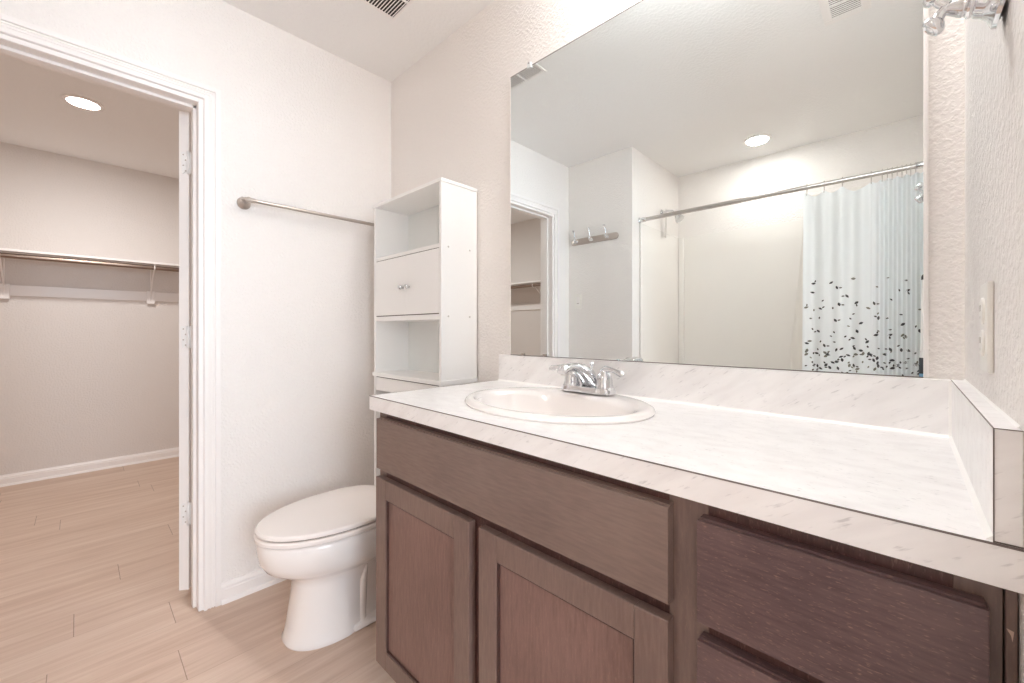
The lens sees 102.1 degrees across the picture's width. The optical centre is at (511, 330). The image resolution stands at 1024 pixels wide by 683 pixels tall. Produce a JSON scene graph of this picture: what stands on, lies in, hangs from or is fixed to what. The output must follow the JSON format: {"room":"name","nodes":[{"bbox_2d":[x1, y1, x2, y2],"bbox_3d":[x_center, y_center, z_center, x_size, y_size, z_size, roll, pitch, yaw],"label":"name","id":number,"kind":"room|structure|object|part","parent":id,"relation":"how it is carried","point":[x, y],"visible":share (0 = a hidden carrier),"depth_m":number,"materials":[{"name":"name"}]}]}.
{"room":"bathroom","nodes":[
{"label":"bathroom","id":0,"kind":"room"},
{"bbox_2d":[0,142,178,474],"bbox_3d":[-3.445,-0.119,3.187,0.100,2.441,2.920,0,0,44],"label":"wall","id":1,"kind":"structure","parent":0,"point":[82,380],"depth_m":3.23,"materials":[{"name":"white paint"}]},
{"bbox_2d":[0,248,178,303],"bbox_3d":[-3.193,-0.390,3.161,0.300,0.323,2.410,0,0,44],"label":"closet shelf","id":2,"kind":"object","parent":1,"relation":"attached to","point":[6,290],"visible":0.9,"depth_m":3.13,"materials":[{"name":"white paint"}]},
{"bbox_3d":[-3.108,-0.507,3.079,0.033,0.033,2.410,0,0,44],"label":"hanging rod","id":3,"kind":"part","parent":2,"relation":"part of","materials":[{"name":"silver metal"}]},
{"bbox_2d":[0,447,178,486],"bbox_3d":[-3.400,1.062,3.144,0.024,0.079,2.718,0,0,44],"label":"baseboard","id":4,"kind":"structure","parent":1,"relation":"attached to","point":[90,466],"depth_m":3.22,"materials":[{"name":"white paint"}]},
{"bbox_2d":[0,0,390,582],"bbox_3d":[-1.549,-0.119,1.374,0.115,2.441,2.720,0,0,44],"label":"wall","id":5,"kind":"structure","parent":0,"point":[304,126],"depth_m":1.84,"materials":[{"name":"white paint"}]},
{"bbox_2d":[0,33,202,611],"bbox_3d":[-1.469,0.094,1.458,0.123,2.014,0.603,0,0,44],"label":"trim","id":6,"kind":"structure","parent":5,"relation":"attached to","point":[11,47],"depth_m":1.63,"materials":[{"name":"white paint"}]},
{"bbox_2d":[0,13,220,610],"bbox_3d":[-1.469,0.066,1.458,0.151,2.070,0.714,0,0,44],"label":"trim","id":7,"kind":"structure","parent":5,"relation":"attached to","point":[10,26],"depth_m":1.64,"materials":[{"name":"white paint"}]},
{"bbox_2d":[179,110,190,590],"bbox_3d":[-1.418,0.080,1.962,0.159,1.970,0.578,0,0,-9],"label":"door","id":8,"kind":"structure","parent":5,"relation":"in","point":[184,116],"depth_m":1.70,"materials":[{"name":"white paint"}]},
{"bbox_2d":[221,568,286,604],"bbox_3d":[-0.907,1.062,1.945,0.024,0.079,0.766,0,0,44],"label":"baseboard","id":9,"kind":"structure","parent":5,"relation":"attached to","point":[239,587],"depth_m":1.73,"materials":[{"name":"white paint"}]},
{"bbox_2d":[237,196,373,225],"bbox_3d":[-0.884,-0.535,1.928,0.080,0.052,0.666,0,0,44],"label":"towel bar","id":10,"kind":"object","parent":5,"relation":"attached to","point":[244,203],"visible":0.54,"depth_m":1.79,"materials":[{"name":"silver metal"}]},
{"bbox_3d":[-1.096,-0.535,1.707,0.080,0.052,0.054,0,0,44],"label":"wall post","id":11,"kind":"part","parent":10,"relation":"part of","materials":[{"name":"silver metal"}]},
{"bbox_2d":[0,457,395,682],"bbox_3d":[-0.907,1.131,0.538,7.430,0.060,4.000,0,0,44],"label":"floor","id":12,"kind":"structure","parent":0,"point":[90,593],"depth_m":1.64,"materials":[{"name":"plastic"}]},
{"bbox_2d":[253,485,375,650],"bbox_3d":[-0.612,0.731,1.649,0.424,0.741,0.722,0,0,44],"label":"toilet","id":13,"kind":"object","parent":12,"relation":"on","point":[323,543],"visible":0.5,"depth_m":1.45,"materials":[{"name":"white ceramic"}]},
{"bbox_3d":[-0.691,0.706,1.567,0.374,0.018,0.495,0,0,44],"label":"seat","id":14,"kind":"part","parent":13,"relation":"part of","materials":[{"name":"white plastic"}]},
{"bbox_3d":[-0.688,0.681,1.569,0.370,0.024,0.496,0,0,44],"label":"lid","id":15,"kind":"part","parent":13,"relation":"part of","materials":[{"name":"white plastic"}]},
{"bbox_2d":[372,177,477,485],"bbox_3d":[-0.411,0.252,1.849,0.542,1.698,0.208,0,0,44],"label":"tall cabinet","id":16,"kind":"object","parent":12,"relation":"on","point":[425,235],"visible":0.8,"depth_m":1.77,"materials":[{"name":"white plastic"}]},
{"bbox_3d":[-0.594,0.657,2.030,0.015,0.888,0.168,0,0,44],"label":"leg frame","id":17,"kind":"part","parent":16,"relation":"part of","materials":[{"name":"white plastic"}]},
{"bbox_3d":[-0.589,-0.194,2.036,0.015,0.778,0.184,0,0,44],"label":"panel","id":18,"kind":"part","parent":16,"relation":"part of","materials":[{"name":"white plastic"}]},
{"bbox_3d":[-0.546,-0.198,1.877,0.263,0.254,0.013,0,0,44],"label":"door","id":19,"kind":"part","parent":16,"relation":"part of","materials":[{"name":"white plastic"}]},
{"bbox_2d":[376,314,438,321],"bbox_3d":[-0.402,-0.057,1.858,0.500,0.021,0.182,0,0,44],"label":"shelf","id":20,"kind":"object","parent":16,"relation":"attached to","point":[379,317],"depth_m":1.81,"materials":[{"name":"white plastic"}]},
{"bbox_2d":[376,243,438,261],"bbox_3d":[-0.402,-0.337,1.858,0.500,0.015,0.182,0,0,44],"label":"shelf","id":21,"kind":"object","parent":16,"relation":"attached to","point":[432,248],"depth_m":1.77,"materials":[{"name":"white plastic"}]},
{"bbox_3d":[-0.366,-0.198,1.705,0.233,0.254,0.013,0,0,44],"label":"door","id":22,"kind":"part","parent":16,"relation":"part of","materials":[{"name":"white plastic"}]},
{"bbox_3d":[-0.343,-0.194,1.920,0.500,0.778,0.008,0,0,44],"label":"panel","id":23,"kind":"part","parent":16,"relation":"part of","materials":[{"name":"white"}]},
{"bbox_3d":[-0.404,-0.590,1.856,0.538,0.014,0.188,0,0,44],"label":"panel","id":24,"kind":"part","parent":16,"relation":"part of","materials":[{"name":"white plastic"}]},
{"bbox_2d":[372,370,477,385],"bbox_3d":[-0.405,0.204,1.855,0.542,0.018,0.190,0,0,44],"label":"shelf","id":25,"kind":"object","parent":16,"relation":"attached to","point":[408,377],"depth_m":1.77,"materials":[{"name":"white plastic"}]},
{"bbox_3d":[-0.217,-0.194,1.680,0.015,0.778,0.184,0,0,44],"label":"panel","id":26,"kind":"part","parent":16,"relation":"part of","materials":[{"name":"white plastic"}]},
{"bbox_2d":[376,412,1017,682],"bbox_3d":[0.220,0.669,1.013,1.236,0.864,0.549,0,0,44],"label":"vanity cabinet","id":27,"kind":"object","parent":12,"relation":"on","point":[495,563],"visible":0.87,"depth_m":0.68,"materials":[{"name":"brown wood"}]},
{"bbox_3d":[-0.242,0.708,1.095,0.307,0.433,0.012,0,0,44],"label":"panel","id":28,"kind":"part","parent":27,"relation":"part of","materials":[{"name":"brown wood"}]},
{"bbox_3d":[-0.244,0.706,1.092,0.425,0.549,0.021,0,0,44],"label":"cabinet door","id":29,"kind":"part","parent":27,"relation":"part of","materials":[{"name":"brown wood"}]},
{"bbox_3d":[-0.077,0.335,0.933,0.881,0.156,0.022,0,0,44],"label":"false drawer","id":30,"kind":"part","parent":27,"relation":"part of","materials":[{"name":"brown wood"}]},
{"bbox_3d":[0.090,0.710,0.778,0.308,0.432,0.012,0,0,44],"label":"panel","id":31,"kind":"part","parent":27,"relation":"part of","materials":[{"name":"brown wood"}]},
{"bbox_3d":[0.087,0.708,0.775,0.426,0.547,0.021,0,0,44],"label":"cabinet door","id":32,"kind":"part","parent":27,"relation":"part of","materials":[{"name":"brown wood"}]},
{"bbox_2d":[369,355,1023,593],"bbox_3d":[0.214,0.168,1.017,1.253,0.153,0.557,0,0,44],"label":"countertop","id":33,"kind":"structure","parent":27,"relation":"on","point":[927,472],"depth_m":0.70,"materials":[{"name":"stone"}]},
{"bbox_2d":[465,387,655,424],"bbox_3d":[0.112,0.265,1.115,0.538,0.168,0.428,0,0,44],"label":"sink","id":34,"kind":"object","parent":33,"relation":"in","point":[535,404],"visible":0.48,"depth_m":1.18,"materials":[{"name":"white ceramic"}]},
{"bbox_2d":[549,362,624,395],"bbox_3d":[0.213,0.137,1.227,0.185,0.092,0.195,0,0,-3],"label":"faucet","id":35,"kind":"object","parent":33,"relation":"on","point":[602,384],"visible":1,"depth_m":1.20,"materials":[{"name":"silver metal"}]},
{"bbox_3d":[0.157,0.113,1.296,0.088,0.028,0.021,0,0,29],"label":"lever","id":36,"kind":"part","parent":35,"relation":"part of","materials":[{"name":"silver metal"}]},
{"bbox_3d":[0.186,0.139,1.281,0.052,0.050,0.052,0,0,44],"label":"handle","id":37,"kind":"part","parent":35,"relation":"part of","materials":[{"name":"silver metal"}]},
{"bbox_3d":[0.268,0.140,1.202,0.052,0.050,0.052,0,0,44],"label":"handle","id":38,"kind":"part","parent":35,"relation":"part of","materials":[{"name":"silver metal"}]},
{"bbox_3d":[0.285,0.114,1.174,0.021,0.028,0.088,0,0,-32],"label":"lever","id":39,"kind":"part","parent":35,"relation":"part of","materials":[{"name":"silver metal"}]},
{"bbox_3d":[0.371,0.571,0.504,0.276,0.264,0.022,0,0,44],"label":"drawer","id":40,"kind":"part","parent":27,"relation":"part of","materials":[{"name":"brown wood"}]},
{"bbox_3d":[0.371,0.344,0.504,0.276,0.153,0.022,0,0,44],"label":"drawer","id":41,"kind":"part","parent":27,"relation":"part of","materials":[{"name":"brown wood"}]},
{"bbox_2d":[0,0,493,178],"bbox_3d":[-0.907,-1.380,0.538,7.430,0.080,4.000,0,0,44],"label":"ceiling","id":42,"kind":"structure","parent":0,"point":[131,131],"depth_m":2.25,"materials":[{"name":"white paint"}]},
{"bbox_2d":[61,94,103,110],"bbox_3d":[-2.512,-1.334,2.426,0.176,0.012,0.176,0,0,44],"label":"recessed light","id":43,"kind":"object","parent":42,"relation":"in","point":[79,101],"visible":1,"depth_m":2.41,"materials":[{"name":"white paint"}]},
{"bbox_2d":[360,0,414,20],"bbox_3d":[-0.515,-1.337,1.592,0.259,0.006,0.292,0,0,44],"label":"ceiling vent","id":44,"kind":"object","parent":42,"relation":"in","point":[392,9],"visible":1,"depth_m":1.70,"materials":[{"name":"white metal"}]},
{"bbox_2d":[391,0,964,382],"bbox_3d":[0.180,-0.119,1.504,2.205,2.441,0.100,0,0,44],"label":"wall","id":45,"kind":"structure","parent":0,"point":[450,110],"depth_m":1.66,"materials":[{"name":"white paint"}]},
{"bbox_2d":[510,0,927,377],"bbox_3d":[0.405,-0.452,1.210,1.145,1.089,0.015,0,0,44],"label":"wall mirror","id":46,"kind":"object","parent":45,"relation":"attached to","point":[719,183],"visible":1,"depth_m":1.07,"materials":[{"name":"white mirror"}]},
{"bbox_2d":[499,355,949,434],"bbox_3d":[0.396,0.148,1.215,1.224,0.109,0.018,0,0,44],"label":"backsplash","id":47,"kind":"structure","parent":45,"relation":"attached to","point":[906,403],"depth_m":0.97,"materials":[{"name":"stone"}]},
{"bbox_2d":[965,0,1023,682],"bbox_3d":[0.048,-0.119,-0.146,0.115,2.441,2.470,0,0,44],"label":"wall","id":48,"kind":"structure","parent":0,"point":[994,59],"depth_m":0.49,"materials":[{"name":"white paint"}]},
{"bbox_2d":[922,0,1006,35],"bbox_3d":[0.523,-0.375,0.475,0.074,0.072,0.054,0,0,44],"label":"robe hook","id":49,"kind":"object","parent":48,"relation":"attached to","point":[989,11],"visible":1,"depth_m":0.47,"materials":[{"name":"silver metal"}]},
{"bbox_2d":[979,281,993,373],"bbox_3d":[0.623,-0.004,0.545,0.009,0.117,0.070,0,0,44],"label":"outlet plate","id":50,"kind":"object","parent":48,"relation":"attached to","point":[986,304],"visible":1,"depth_m":0.52,"materials":[{"name":"white plastic"}]},
{"bbox_2d":[979,330,984,355],"bbox_3d":[0.620,0.016,0.547,0.003,0.035,0.035,0,0,44],"label":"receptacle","id":51,"kind":"object","parent":50,"relation":"attached to","point":[982,332],"depth_m":0.54,"materials":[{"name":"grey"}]},
{"bbox_2d":[979,298,984,324],"bbox_3d":[0.620,-0.026,0.547,0.003,0.035,0.035,0,0,44],"label":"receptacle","id":52,"kind":"object","parent":50,"relation":"attached to","point":[982,300],"depth_m":0.54,"materials":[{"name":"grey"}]}
]}

